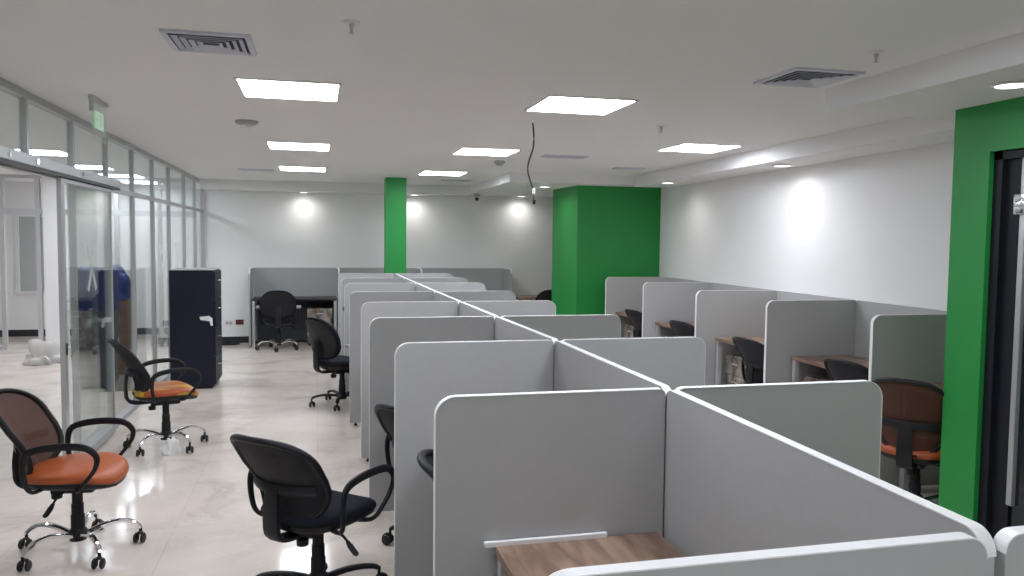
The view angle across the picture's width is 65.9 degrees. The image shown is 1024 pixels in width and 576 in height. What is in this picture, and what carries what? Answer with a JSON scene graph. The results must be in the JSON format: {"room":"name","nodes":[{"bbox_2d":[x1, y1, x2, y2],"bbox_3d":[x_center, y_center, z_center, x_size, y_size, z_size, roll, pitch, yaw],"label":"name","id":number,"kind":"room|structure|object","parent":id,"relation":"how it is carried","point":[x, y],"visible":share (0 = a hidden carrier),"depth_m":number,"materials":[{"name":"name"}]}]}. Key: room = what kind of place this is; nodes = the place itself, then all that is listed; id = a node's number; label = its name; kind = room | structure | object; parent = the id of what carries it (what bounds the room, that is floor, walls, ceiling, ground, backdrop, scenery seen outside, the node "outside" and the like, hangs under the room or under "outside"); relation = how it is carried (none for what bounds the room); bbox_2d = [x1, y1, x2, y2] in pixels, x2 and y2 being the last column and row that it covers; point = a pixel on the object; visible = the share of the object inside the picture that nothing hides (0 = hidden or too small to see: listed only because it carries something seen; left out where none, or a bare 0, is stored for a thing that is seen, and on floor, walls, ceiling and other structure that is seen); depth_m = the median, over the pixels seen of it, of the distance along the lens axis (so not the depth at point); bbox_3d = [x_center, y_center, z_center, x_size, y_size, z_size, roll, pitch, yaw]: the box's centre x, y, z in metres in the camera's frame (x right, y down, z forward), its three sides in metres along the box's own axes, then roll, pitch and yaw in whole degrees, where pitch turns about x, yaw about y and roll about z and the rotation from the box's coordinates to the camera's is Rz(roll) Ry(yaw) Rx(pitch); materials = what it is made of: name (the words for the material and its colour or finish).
{"room":"open-plan office","nodes":[
{"label":"open-plan office","id":0,"kind":"room"},
{"bbox_2d":[0,174,196,349],"bbox_3d":[-6.674,-0.372,11.640,3.820,2.550,0.060,0,4,-14],"label":"wall","id":1,"kind":"structure","parent":0,"point":[37,211],"depth_m":11.59,"materials":[{"name":"grey metal"}]},
{"bbox_2d":[42,177,69,347],"bbox_3d":[-6.752,-0.377,11.704,0.260,2.550,0.240,0,4,-14],"label":"door frame","id":2,"kind":"structure","parent":1,"relation":"attached to","point":[49,204],"depth_m":11.59,"materials":[{"name":"white paint"}]},
{"bbox_2d":[0,181,200,329],"bbox_3d":[-7.083,-0.478,13.339,3.840,2.550,0.100,0,4,-14],"label":"wall","id":3,"kind":"structure","parent":0,"point":[22,308],"depth_m":13.36,"materials":[{"name":"white paint"}]},
{"bbox_2d":[15,214,44,293],"bbox_3d":[-7.885,-0.560,13.058,0.550,1.330,0.049,0,4,-14],"label":"window","id":4,"kind":"structure","parent":3,"relation":"in","point":[25,226],"depth_m":13.03,"materials":[{"name":"grey glass"}]},
{"bbox_2d":[0,328,167,336],"bbox_3d":[-7.087,0.743,13.352,3.830,0.110,0.020,0,4,-14],"label":"baseboard","id":5,"kind":"structure","parent":3,"relation":"attached to","point":[11,333],"depth_m":13.13,"materials":[{"name":"black"}]},
{"bbox_2d":[0,77,203,453],"bbox_3d":[-3.082,0.050,5.227,0.070,2.550,14.800,0,4,-14],"label":"wall","id":6,"kind":"structure","parent":0,"point":[24,97],"depth_m":6.76,"materials":[{"name":"silver metal"}]},
{"bbox_2d":[0,145,120,190],"bbox_3d":[-3.007,-0.783,5.219,0.077,0.085,3.250,0,4,-14],"label":"trim","id":7,"kind":"structure","parent":6,"relation":"attached to","point":[8,156],"depth_m":5.06,"materials":[{"name":"silver metal"}]},
{"bbox_2d":[56,178,115,454],"bbox_3d":[-3.207,0.237,6.008,0.038,2.040,1.360,0,4,-14],"label":"door","id":8,"kind":"structure","parent":6,"relation":"in","point":[60,198],"depth_m":5.38,"materials":[{"name":"silver metal"}]},
{"bbox_2d":[87,245,96,290],"bbox_3d":[-3.345,-0.015,6.298,0.010,2.466,0.930,0,4,-14],"label":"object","id":9,"kind":"structure","parent":6,"relation":"in","point":[88,250],"depth_m":6.25,"materials":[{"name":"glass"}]},
{"bbox_2d":[203,190,552,336],"bbox_3d":[-1.620,-0.415,13.258,6.730,2.550,0.120,0,4,-14],"label":"wall","id":10,"kind":"structure","parent":0,"point":[244,230],"depth_m":12.94,"materials":[{"name":"white paint"}]},
{"bbox_2d":[222,336,306,342],"bbox_3d":[-1.678,0.812,13.250,6.502,0.100,0.015,0,4,-14],"label":"baseboard","id":11,"kind":"structure","parent":10,"relation":"attached to","point":[241,339],"depth_m":12.59,"materials":[{"name":"black"}]},
{"bbox_2d":[199,179,469,195],"bbox_3d":[-2.749,-1.595,12.595,4.130,0.140,0.480,0,4,-14],"label":"trim","id":12,"kind":"structure","parent":10,"relation":"attached to","point":[205,184],"depth_m":12.33,"materials":[{"name":"paint"}]},
{"bbox_2d":[384,177,405,273],"bbox_3d":[-1.696,-0.308,11.460,0.290,2.550,0.300,0,4,-14],"label":"wall column","id":13,"kind":"structure","parent":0,"point":[394,188],"depth_m":11.28,"materials":[{"name":"green paint"}]},
{"bbox_2d":[0,334,938,575],"bbox_3d":[-1.928,1.335,6.315,10.670,0.120,16.400,0,4,-14],"label":"floor","id":14,"kind":"structure","parent":0,"point":[196,515],"depth_m":5.47,"materials":[{"name":"tile"}]},
{"bbox_2d":[23,339,59,365],"bbox_3d":[-6.094,0.822,10.296,0.498,0.340,0.392,0,4,-14],"label":"sack","id":15,"kind":"object","parent":14,"relation":"on","point":[41,352],"visible":0.91,"depth_m":10.23,"materials":[{"name":"grey plastic"}]},
{"bbox_2d":[0,388,145,571],"bbox_3d":[-2.351,0.961,4.185,0.718,0.862,0.644,0,3,-9],"label":"office chair","id":16,"kind":"object","parent":14,"relation":"on","point":[36,436],"visible":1,"depth_m":4.14,"materials":[{"name":"black plastic"}]},
{"bbox_2d":[78,267,119,388],"bbox_3d":[-4.615,0.433,8.817,0.367,1.325,0.536,0,4,-14],"label":"storage cabinet","id":17,"kind":"object","parent":14,"relation":"on","point":[91,304],"visible":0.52,"depth_m":8.59,"materials":[{"name":"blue metal"}]},
{"bbox_2d":[118,334,131,374],"bbox_3d":[-4.829,0.811,9.693,0.260,0.461,0.322,-1,4,-20],"label":"carton","id":18,"kind":"object","parent":14,"relation":"on","point":[126,341],"visible":0.23,"depth_m":9.57,"materials":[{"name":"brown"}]},
{"bbox_2d":[118,299,131,336],"bbox_3d":[-4.815,0.360,9.669,0.240,0.441,0.302,0,4,-16],"label":"carton","id":19,"kind":"object","parent":18,"relation":"on","point":[124,313],"visible":0.36,"depth_m":9.55,"materials":[{"name":"brown cardboard"}]},
{"bbox_2d":[113,264,130,299],"bbox_3d":[-4.820,-0.075,9.621,0.347,0.430,0.345,-2,4,-38],"label":"bag","id":20,"kind":"object","parent":19,"relation":"on","point":[124,279],"visible":0.47,"depth_m":9.60,"materials":[{"name":"blue plastic"}]},
{"bbox_2d":[107,338,207,456],"bbox_3d":[-2.788,0.823,6.250,0.735,0.882,0.663,-2,4,-34],"label":"office chair","id":21,"kind":"object","parent":14,"relation":"on","point":[146,390],"visible":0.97,"depth_m":6.10,"materials":[{"name":"fabric"}]},
{"bbox_2d":[161,436,181,455],"bbox_3d":[-2.619,1.212,6.074,0.142,0.139,0.099,0,4,-14],"label":"film","id":22,"kind":"object","parent":14,"relation":"on","point":[172,447],"visible":1,"depth_m":6.05,"materials":[{"name":"white"}]},
{"bbox_2d":[169,268,221,388],"bbox_3d":[-3.557,0.440,8.952,0.504,1.316,0.606,0,4,-14],"label":"filing cabinet","id":23,"kind":"object","parent":14,"relation":"on","point":[195,308],"visible":0.98,"depth_m":8.67,"materials":[{"name":"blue metal"}]},
{"bbox_2d":[248,268,252,346],"bbox_3d":[-4.060,0.292,12.286,0.027,1.202,0.565,0,4,-14],"label":"panel","id":24,"kind":"object","parent":14,"relation":"on","point":[250,270],"visible":0.83,"depth_m":12.05,"materials":[{"name":"grey plastic"}]},
{"bbox_2d":[255,290,300,351],"bbox_3d":[-3.503,0.472,11.818,0.661,0.910,0.658,0,4,-14],"label":"office chair","id":25,"kind":"object","parent":14,"relation":"on","point":[277,306],"visible":1,"depth_m":11.61,"materials":[{"name":"black fabric"}]},
{"bbox_2d":[252,296,336,346],"bbox_3d":[-3.418,0.520,12.464,1.270,0.740,0.530,0,4,-14],"label":"desk","id":26,"kind":"object","parent":14,"relation":"on","point":[265,332],"visible":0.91,"depth_m":12.65,"materials":[{"name":"laminate"}]},
{"bbox_2d":[253,267,336,342],"bbox_3d":[-3.486,0.271,12.736,1.323,1.202,0.027,0,4,-14],"label":"panel","id":27,"kind":"object","parent":14,"relation":"on","point":[296,281],"visible":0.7,"depth_m":12.70,"materials":[{"name":"grey plastic"}]},
{"bbox_2d":[230,434,393,575],"bbox_3d":[-0.923,1.021,3.592,0.635,0.842,0.708,3,4,29],"label":"office chair","id":28,"kind":"object","parent":14,"relation":"on","point":[298,499],"visible":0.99,"depth_m":3.40,"materials":[{"name":"black plastic"}]},
{"bbox_2d":[307,306,331,345],"bbox_3d":[-3.050,0.599,12.539,0.380,0.580,0.470,0,4,-14],"label":"drawer pedestal","id":29,"kind":"object","parent":14,"relation":"on","point":[324,313],"visible":0.45,"depth_m":12.33,"materials":[{"name":"grey metal"}]},
{"bbox_2d":[306,317,349,410],"bbox_3d":[-1.733,0.724,7.923,0.664,0.900,0.687,4,5,44],"label":"office chair","id":30,"kind":"object","parent":14,"relation":"on","point":[325,341],"visible":0.7,"depth_m":7.70,"materials":[{"name":"black fabric"}]},
{"bbox_2d":[338,273,393,354],"bbox_3d":[-2.003,0.399,10.861,0.756,1.202,0.027,0,4,-14],"label":"panel","id":31,"kind":"object","parent":14,"relation":"on","point":[341,276],"visible":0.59,"depth_m":10.77,"materials":[{"name":"grey plastic"}]},
{"bbox_2d":[341,278,403,355],"bbox_3d":[-1.696,0.477,9.621,0.756,1.202,0.027,0,4,-14],"label":"panel","id":32,"kind":"object","parent":14,"relation":"on","point":[344,281],"visible":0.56,"depth_m":9.53,"materials":[{"name":"grey plastic"}]},
{"bbox_2d":[339,268,415,273],"bbox_3d":[-2.215,0.266,13.050,1.283,1.202,0.027,0,4,-14],"label":"panel","id":33,"kind":"object","parent":14,"relation":"on","point":[342,270],"visible":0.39,"depth_m":12.96,"materials":[{"name":"grey fabric"}]},
{"bbox_2d":[344,283,414,391],"bbox_3d":[-1.419,0.546,8.507,0.752,1.202,0.027,0,4,-14],"label":"panel","id":34,"kind":"object","parent":14,"relation":"on","point":[349,288],"visible":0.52,"depth_m":8.42,"materials":[{"name":"grey plastic"}]},
{"bbox_2d":[374,403,393,544],"bbox_3d":[-0.402,0.989,4.218,0.635,0.842,0.708,3,4,34],"label":"office chair","id":35,"kind":"object","parent":14,"relation":"on","point":[384,413],"visible":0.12,"depth_m":4.14,"materials":[{"name":"black plastic"}]},
{"bbox_2d":[349,291,434,424],"bbox_3d":[-1.083,0.631,7.151,0.760,1.202,0.027,0,4,-14],"label":"panel","id":36,"kind":"object","parent":14,"relation":"on","point":[357,299],"visible":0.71,"depth_m":7.07,"materials":[{"name":"grey plastic"}]},
{"bbox_2d":[361,301,457,460],"bbox_3d":[-0.774,0.703,5.998,0.734,1.202,0.027,0,4,-14],"label":"panel","id":37,"kind":"object","parent":14,"relation":"on","point":[370,311],"visible":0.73,"depth_m":5.92,"materials":[{"name":"grey plastic"}]},
{"bbox_2d":[398,273,451,277],"bbox_3d":[-1.227,0.396,11.052,0.776,1.202,0.027,0,4,-14],"label":"panel","id":38,"kind":"object","parent":14,"relation":"on","point":[407,275],"visible":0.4,"depth_m":11.01,"materials":[{"name":"grey plastic"}]},
{"bbox_2d":[417,449,433,479],"bbox_3d":[-0.018,1.061,3.094,0.708,0.842,0.635,0,3,-8],"label":"office chair","id":39,"kind":"object","parent":14,"relation":"on","point":[425,458],"visible":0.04,"depth_m":3.00,"materials":[{"name":"black plastic"}]},
{"bbox_2d":[369,316,494,515],"bbox_3d":[-0.487,0.776,4.835,0.764,1.202,0.027,0,4,-14],"label":"panel","id":40,"kind":"object","parent":14,"relation":"on","point":[386,334],"visible":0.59,"depth_m":4.75,"materials":[{"name":"grey plastic"}]},
{"bbox_2d":[408,278,467,282],"bbox_3d":[-0.931,0.473,9.810,0.756,1.202,0.027,0,4,-14],"label":"panel","id":41,"kind":"object","parent":14,"relation":"on","point":[418,280],"visible":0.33,"depth_m":9.77,"materials":[{"name":"grey plastic"}]},
{"bbox_2d":[435,292,460,315],"bbox_3d":[-0.550,0.666,6.667,0.028,1.202,1.194,0,4,-14],"label":"panel","id":42,"kind":"object","parent":14,"relation":"on","point":[439,296],"visible":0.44,"depth_m":6.69,"materials":[{"name":"grey fabric"}]},
{"bbox_2d":[420,283,484,291],"bbox_3d":[-0.663,0.543,8.693,0.742,1.202,0.027,0,4,-14],"label":"panel","id":43,"kind":"object","parent":14,"relation":"on","point":[438,287],"visible":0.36,"depth_m":8.66,"materials":[{"name":"grey plastic"}]},
{"bbox_2d":[420,268,502,290],"bbox_3d":[-0.870,0.260,13.382,1.473,1.202,0.027,0,4,-14],"label":"panel","id":44,"kind":"object","parent":14,"relation":"on","point":[492,278],"visible":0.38,"depth_m":13.42,"materials":[{"name":"grey fabric"}]},
{"bbox_2d":[394,339,553,575],"bbox_3d":[-0.173,0.847,3.699,0.750,1.202,0.027,0,4,-14],"label":"panel","id":45,"kind":"object","parent":14,"relation":"on","point":[425,373],"visible":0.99,"depth_m":3.63,"materials":[{"name":"grey plastic"}]},
{"bbox_2d":[440,291,515,301],"bbox_3d":[-0.328,0.628,7.337,0.732,1.202,0.027,0,4,-14],"label":"panel","id":46,"kind":"object","parent":14,"relation":"on","point":[463,296],"visible":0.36,"depth_m":7.30,"materials":[{"name":"grey fabric"}]},
{"bbox_2d":[459,302,497,340],"bbox_3d":[-0.252,0.738,5.510,0.029,1.202,1.199,0,4,-15],"label":"panel","id":47,"kind":"object","parent":14,"relation":"on","point":[465,309],"visible":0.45,"depth_m":5.58,"materials":[{"name":"grey plastic"}]},
{"bbox_2d":[503,268,511,290],"bbox_3d":[-0.080,0.275,13.268,0.027,1.202,0.565,0,4,-14],"label":"panel","id":48,"kind":"object","parent":14,"relation":"on","point":[507,273],"visible":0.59,"depth_m":13.19,"materials":[{"name":"grey plastic"}]},
{"bbox_2d":[464,300,555,316],"bbox_3d":[-0.025,0.700,6.183,0.746,1.202,0.027,0,4,-14],"label":"panel","id":49,"kind":"object","parent":14,"relation":"on","point":[539,307],"visible":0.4,"depth_m":6.15,"materials":[{"name":"grey plastic"}]},
{"bbox_2d":[495,317,557,390],"bbox_3d":[0.053,0.810,4.362,0.028,1.202,1.179,0,4,-15],"label":"panel","id":50,"kind":"object","parent":14,"relation":"on","point":[505,329],"visible":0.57,"depth_m":4.42,"materials":[{"name":"grey plastic"}]},
{"bbox_2d":[433,387,665,575],"bbox_3d":[0.123,0.923,2.487,0.744,1.202,0.027,0,4,-14],"label":"panel","id":51,"kind":"object","parent":14,"relation":"on","point":[518,465],"visible":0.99,"depth_m":2.44,"materials":[{"name":"grey plastic"}]},
{"bbox_2d":[501,314,620,340],"bbox_3d":[0.304,0.773,5.030,0.802,1.202,0.027,0,4,-14],"label":"panel","id":52,"kind":"object","parent":14,"relation":"on","point":[561,327],"visible":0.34,"depth_m":5.01,"materials":[{"name":"grey plastic"}]},
{"bbox_2d":[484,531,685,575],"bbox_3d":[0.334,1.185,1.900,0.570,0.754,1.239,0,4,-14],"label":"desk","id":53,"kind":"object","parent":14,"relation":"on","point":[546,555],"visible":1,"depth_m":2.38,"materials":[{"name":"brown laminate"}]},
{"bbox_2d":[554,341,670,535],"bbox_3d":[0.353,0.884,3.187,0.028,1.202,1.249,0,4,-14],"label":"panel","id":54,"kind":"object","parent":14,"relation":"on","point":[575,368],"visible":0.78,"depth_m":3.26,"materials":[{"name":"grey plastic"}]},
{"bbox_2d":[625,309,641,337],"bbox_3d":[1.739,0.678,9.803,0.708,0.842,0.635,-1,4,-24],"label":"office chair","id":55,"kind":"object","parent":14,"relation":"on","point":[635,317],"visible":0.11,"depth_m":9.67,"materials":[{"name":"black fabric"}]},
{"bbox_2d":[562,337,705,389],"bbox_3d":[0.589,0.844,3.887,0.756,1.202,0.027,0,4,-14],"label":"panel","id":56,"kind":"object","parent":14,"relation":"on","point":[674,362],"visible":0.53,"depth_m":3.88,"materials":[{"name":"grey plastic"}]},
{"bbox_2d":[605,277,667,337],"bbox_3d":[1.670,0.453,10.616,0.889,1.202,0.027,0,4,-14],"label":"panel","id":57,"kind":"object","parent":14,"relation":"on","point":[621,293],"visible":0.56,"depth_m":10.54,"materials":[{"name":"grey fabric"}]},
{"bbox_2d":[655,321,694,336],"bbox_3d":[2.148,0.808,8.630,0.640,0.740,1.440,0,4,-14],"label":"desk","id":58,"kind":"object","parent":14,"relation":"on","point":[658,324],"visible":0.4,"depth_m":9.19,"materials":[{"name":"brown laminate"}]},
{"bbox_2d":[642,282,710,337],"bbox_3d":[1.940,0.532,9.336,0.860,1.202,0.027,0,4,-14],"label":"panel","id":59,"kind":"object","parent":14,"relation":"on","point":[661,301],"visible":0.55,"depth_m":9.27,"materials":[{"name":"grey plastic"}]},
{"bbox_2d":[669,320,694,336],"bbox_3d":[2.029,0.758,8.505,0.708,0.842,0.635,-1,4,-26],"label":"office chair","id":60,"kind":"object","parent":14,"relation":"on","point":[680,329],"visible":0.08,"depth_m":8.31,"materials":[{"name":"black plastic"}]},
{"bbox_2d":[694,290,776,385],"bbox_3d":[2.223,0.623,7.863,0.883,1.202,0.027,0,4,-14],"label":"panel","id":61,"kind":"object","parent":14,"relation":"on","point":[718,313],"visible":0.55,"depth_m":7.81,"materials":[{"name":"grey plastic"}]},
{"bbox_2d":[726,354,746,384],"bbox_3d":[2.363,0.949,7.660,0.470,0.580,0.380,0,4,-14],"label":"drawer pedestal","id":62,"kind":"object","parent":14,"relation":"on","point":[733,361],"visible":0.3,"depth_m":7.63,"materials":[{"name":"beige wood"}]},
{"bbox_2d":[715,337,764,384],"bbox_3d":[2.439,0.893,7.273,0.612,0.740,1.220,0,4,-14],"label":"desk","id":63,"kind":"object","parent":14,"relation":"on","point":[728,340],"visible":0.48,"depth_m":7.75,"materials":[{"name":"brown laminate"}]},
{"bbox_2d":[711,282,776,290],"bbox_3d":[2.516,0.576,8.706,0.028,1.202,1.495,0,3,-11],"label":"wall panel","id":64,"kind":"object","parent":14,"relation":"on","point":[714,286],"visible":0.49,"depth_m":8.91,"materials":[{"name":"grey fabric"}]},
{"bbox_2d":[732,336,763,383],"bbox_3d":[2.311,0.848,7.068,0.708,0.842,0.635,-1,4,-22],"label":"office chair","id":65,"kind":"object","parent":14,"relation":"on","point":[751,351],"visible":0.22,"depth_m":6.94,"materials":[{"name":"black plastic"}]},
{"bbox_2d":[549,532,988,575],"bbox_3d":[0.390,1.001,1.232,0.764,1.202,0.027,0,4,-14],"label":"panel","id":66,"kind":"object","parent":14,"relation":"on","point":[951,553],"visible":1,"depth_m":1.21,"materials":[{"name":"grey plastic"}]},
{"bbox_2d":[675,380,882,478],"bbox_3d":[0.893,0.920,2.677,0.776,1.202,0.027,0,4,-14],"label":"panel","id":67,"kind":"object","parent":14,"relation":"on","point":[841,421],"visible":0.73,"depth_m":2.67,"materials":[{"name":"grey plastic"}]},
{"bbox_2d":[763,300,856,382],"bbox_3d":[2.491,0.701,6.614,0.845,1.202,0.027,0,4,-14],"label":"panel","id":68,"kind":"object","parent":14,"relation":"on","point":[792,327],"visible":0.6,"depth_m":6.57,"materials":[{"name":"grey plastic"}]},
{"bbox_2d":[777,290,856,300],"bbox_3d":[2.788,0.660,7.344,0.028,1.202,1.275,0,3,-11],"label":"wall panel","id":69,"kind":"object","parent":14,"relation":"on","point":[781,295],"visible":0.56,"depth_m":7.49,"materials":[{"name":"grey fabric"}]},
{"bbox_2d":[804,375,831,381],"bbox_3d":[2.669,1.026,6.420,0.470,0.580,0.380,0,4,-14],"label":"drawer pedestal","id":70,"kind":"object","parent":14,"relation":"on","point":[815,378],"visible":0.06,"depth_m":6.46,"materials":[{"name":"grey wood"}]},
{"bbox_2d":[663,390,996,575],"bbox_3d":[0.638,0.961,1.954,0.028,1.202,1.284,0,4,-12],"label":"panel","id":71,"kind":"object","parent":14,"relation":"on","point":[732,483],"visible":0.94,"depth_m":1.96,"materials":[{"name":"grey plastic"}]},
{"bbox_2d":[791,355,868,381],"bbox_3d":[2.716,0.970,6.030,0.555,0.740,1.210,0,4,-14],"label":"desk","id":72,"kind":"object","parent":14,"relation":"on","point":[818,361],"visible":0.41,"depth_m":6.45,"materials":[{"name":"brown laminate"}]},
{"bbox_2d":[824,358,868,380],"bbox_3d":[2.643,0.925,5.832,0.708,0.842,0.635,-1,4,-24],"label":"office chair","id":73,"kind":"object","parent":14,"relation":"on","point":[837,369],"visible":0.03,"depth_m":5.66,"materials":[{"name":"black fabric"}]},
{"bbox_2d":[855,300,946,358],"bbox_3d":[3.038,0.738,6.095,0.028,1.202,1.265,0,3,-11],"label":"wall panel","id":74,"kind":"object","parent":14,"relation":"on","point":[865,310],"visible":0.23,"depth_m":6.52,"materials":[{"name":"grey plastic"}]},
{"bbox_2d":[868,314,946,487],"bbox_3d":[2.768,0.778,5.376,0.788,1.202,0.027,0,4,-14],"label":"panel","id":75,"kind":"object","parent":14,"relation":"on","point":[904,346],"visible":0.22,"depth_m":5.33,"materials":[{"name":"grey fabric"}]},
{"bbox_2d":[871,377,943,504],"bbox_3d":[2.447,0.955,4.842,0.653,0.896,0.730,3,4,40],"label":"office chair","id":76,"kind":"object","parent":14,"relation":"on","point":[911,430],"visible":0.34,"depth_m":4.63,"materials":[{"name":"black plastic"}]},
{"bbox_2d":[899,382,943,491],"bbox_3d":[2.943,1.032,5.038,0.520,0.740,0.710,0,4,-14],"label":"desk","id":77,"kind":"object","parent":14,"relation":"on","point":[903,476],"visible":0.03,"depth_m":5.30,"materials":[{"name":"brown laminate"}]},
{"bbox_2d":[938,96,1023,521],"bbox_3d":[3.535,0.379,1.991,0.924,2.420,5.320,0,4,-14],"label":"wall pier","id":78,"kind":"object","parent":14,"relation":"on","point":[981,131],"visible":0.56,"depth_m":4.30,"materials":[{"name":"green paint"}]},
{"bbox_2d":[977,148,1023,538],"bbox_3d":[2.710,0.395,3.715,0.112,2.165,1.095,0,4,-14],"label":"door","id":79,"kind":"structure","parent":78,"relation":"attached to","point":[1001,476],"depth_m":4.14,"materials":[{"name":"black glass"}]},
{"bbox_2d":[993,526,1023,575],"bbox_3d":[1.170,0.998,1.425,0.778,1.202,0.027,0,4,-14],"label":"panel","id":80,"kind":"object","parent":14,"relation":"on","point":[1009,541],"visible":1,"depth_m":1.29,"materials":[{"name":"grey plastic"}]},
{"bbox_2d":[0,0,1023,185],"bbox_3d":[-1.900,-1.330,6.155,10.670,0.120,16.400,0,4,-14],"label":"ceiling","id":81,"kind":"structure","parent":0,"point":[423,81],"depth_m":4.17,"materials":[{"name":"paint"}]},
{"bbox_2d":[11,148,75,155],"bbox_3d":[-4.996,-1.429,8.325,0.584,0.008,0.584,0,4,-14],"label":"recessed light","id":82,"kind":"object","parent":81,"relation":"in","point":[32,151],"visible":0.5,"depth_m":8.29,"materials":[{"name":"white plastic"}]},
{"bbox_2d":[66,164,115,169],"bbox_3d":[-5.415,-1.535,10.021,0.584,0.008,0.584,0,4,-14],"label":"recessed light","id":83,"kind":"object","parent":81,"relation":"in","point":[76,166],"visible":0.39,"depth_m":10.03,"materials":[{"name":"white plastic"}]},
{"bbox_2d":[75,165,112,169],"bbox_3d":[-5.415,-1.534,10.021,0.548,0.006,0.548,0,4,-14],"label":"diffuser","id":84,"kind":"object","parent":83,"relation":"attached to","point":[77,166],"depth_m":10.03,"materials":[{"name":"white plastic"}]},
{"bbox_2d":[88,94,107,144],"bbox_3d":[-2.660,-1.079,5.085,0.032,0.270,0.360,0,4,-14],"label":"exit sign","id":85,"kind":"object","parent":81,"relation":"hanging from","point":[98,117],"visible":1,"depth_m":5.04,"materials":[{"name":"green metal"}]},
{"bbox_2d":[159,28,256,55],"bbox_3d":[-1.357,-1.100,3.559,0.370,0.018,0.370,0,4,-14],"label":"ceiling vent","id":86,"kind":"object","parent":81,"relation":"in","point":[178,40],"visible":1,"depth_m":3.52,"materials":[{"name":"grey metal"}]},
{"bbox_2d":[235,119,258,128],"bbox_3d":[-2.001,-1.233,5.961,0.170,0.054,0.170,0,4,-14],"label":"smoke detector","id":87,"kind":"object","parent":81,"relation":"attached to","point":[245,123],"visible":1,"depth_m":5.92,"materials":[{"name":"grey plastic"}]},
{"bbox_2d":[233,77,341,101],"bbox_3d":[-1.316,-1.172,4.689,0.584,0.008,0.584,0,4,-14],"label":"recessed light","id":88,"kind":"object","parent":81,"relation":"in","point":[248,87],"visible":1,"depth_m":4.64,"materials":[{"name":"white plastic"}]},
{"bbox_2d":[265,141,330,150],"bbox_3d":[-2.030,-1.350,7.536,0.584,0.008,0.584,0,4,-14],"label":"recessed light","id":89,"kind":"object","parent":81,"relation":"in","point":[271,144],"visible":1,"depth_m":7.49,"materials":[{"name":"white plastic"}]},
{"bbox_2d":[278,166,326,171],"bbox_3d":[-2.645,-1.504,9.985,0.584,0.008,0.584,0,4,-14],"label":"recessed light","id":90,"kind":"object","parent":81,"relation":"in","point":[281,168],"visible":1,"depth_m":9.89,"materials":[{"name":"white plastic"}]},
{"bbox_2d":[418,171,467,175],"bbox_3d":[-0.917,-1.511,10.411,0.584,0.008,0.584,0,4,-14],"label":"recessed light","id":91,"kind":"object","parent":81,"relation":"in","point":[446,173],"visible":1,"depth_m":10.37,"materials":[{"name":"white plastic"}]},
{"bbox_2d":[452,147,520,155],"bbox_3d":[-0.263,-1.350,7.848,0.584,0.008,0.584,0,4,-14],"label":"recessed light","id":92,"kind":"object","parent":81,"relation":"in","point":[463,150],"visible":1,"depth_m":7.78,"materials":[{"name":"white plastic"}]},
{"bbox_2d":[527,123,535,203],"bbox_3d":[0.147,-0.932,5.922,0.071,0.606,0.025,0,4,-14],"label":"hanging cable","id":93,"kind":"object","parent":81,"relation":"hanging from","point":[533,188],"visible":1,"depth_m":5.91,"materials":[{"name":"black plastic"}]},
{"bbox_2d":[540,155,589,158],"bbox_3d":[0.546,-1.362,8.202,0.480,0.010,0.200,0,4,-14],"label":"ceiling vent","id":94,"kind":"object","parent":81,"relation":"in","point":[542,156],"visible":1,"depth_m":8.16,"materials":[{"name":"grey metal"}]},
{"bbox_2d":[524,95,638,114],"bbox_3d":[0.434,-1.179,5.111,0.584,0.008,0.584,0,4,-14],"label":"recessed light","id":95,"kind":"object","parent":81,"relation":"in","point":[550,103],"visible":1,"depth_m":5.06,"materials":[{"name":"white plastic"}]},
{"bbox_2d":[657,143,742,152],"bbox_3d":[1.736,-1.299,7.344,0.584,0.008,0.584,0,4,-14],"label":"recessed light","id":96,"kind":"object","parent":81,"relation":"in","point":[684,147],"visible":1,"depth_m":7.30,"materials":[{"name":"white plastic"}]},
{"bbox_2d":[753,67,864,87],"bbox_3d":[1.561,-1.106,4.176,0.400,0.018,0.400,0,4,-14],"label":"ceiling vent","id":97,"kind":"object","parent":81,"relation":"in","point":[805,77],"visible":1,"depth_m":4.14,"materials":[{"name":"grey metal"}]},
{"bbox_2d":[552,185,660,314],"bbox_3d":[1.331,-0.214,11.424,1.280,2.430,0.970,0,4,-14],"label":"column","id":98,"kind":"structure","parent":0,"point":[599,233],"depth_m":10.94,"materials":[{"name":"paint"}]},
{"bbox_2d":[659,142,953,309],"bbox_3d":[3.019,0.025,6.732,0.150,2.550,14.822,0,3,-11],"label":"wall","id":99,"kind":"structure","parent":0,"point":[875,228],"depth_m":7.15,"materials":[{"name":"white paint"}]},
{"bbox_2d":[470,172,661,196],"bbox_3d":[0.673,-1.534,12.015,2.235,0.120,3.250,0,4,-14],"label":"trim","id":100,"kind":"structure","parent":99,"relation":"attached to","point":[511,183],"depth_m":10.56,"materials":[{"name":"paint"}]},
{"bbox_2d":[634,117,954,187],"bbox_3d":[2.503,-1.249,7.753,0.525,0.140,5.941,0,4,-12],"label":"ceiling soffit","id":101,"kind":"structure","parent":99,"relation":"attached to","point":[907,132],"depth_m":6.61,"materials":[{"name":"paint"}]},
{"bbox_2d":[826,31,1023,119],"bbox_3d":[3.198,-0.901,1.972,1.522,0.130,5.600,0,4,-14],"label":"ceiling soffit","id":102,"kind":"structure","parent":99,"relation":"attached to","point":[936,87],"depth_m":3.89,"materials":[{"name":"paint"}]},
{"bbox_2d":[990,80,1023,89],"bbox_3d":[2.309,-0.937,3.649,0.176,0.015,0.176,0,4,-14],"label":"recessed light","id":103,"kind":"object","parent":102,"relation":"in","point":[1014,84],"visible":1,"depth_m":3.64,"materials":[{"name":"white plastic"}]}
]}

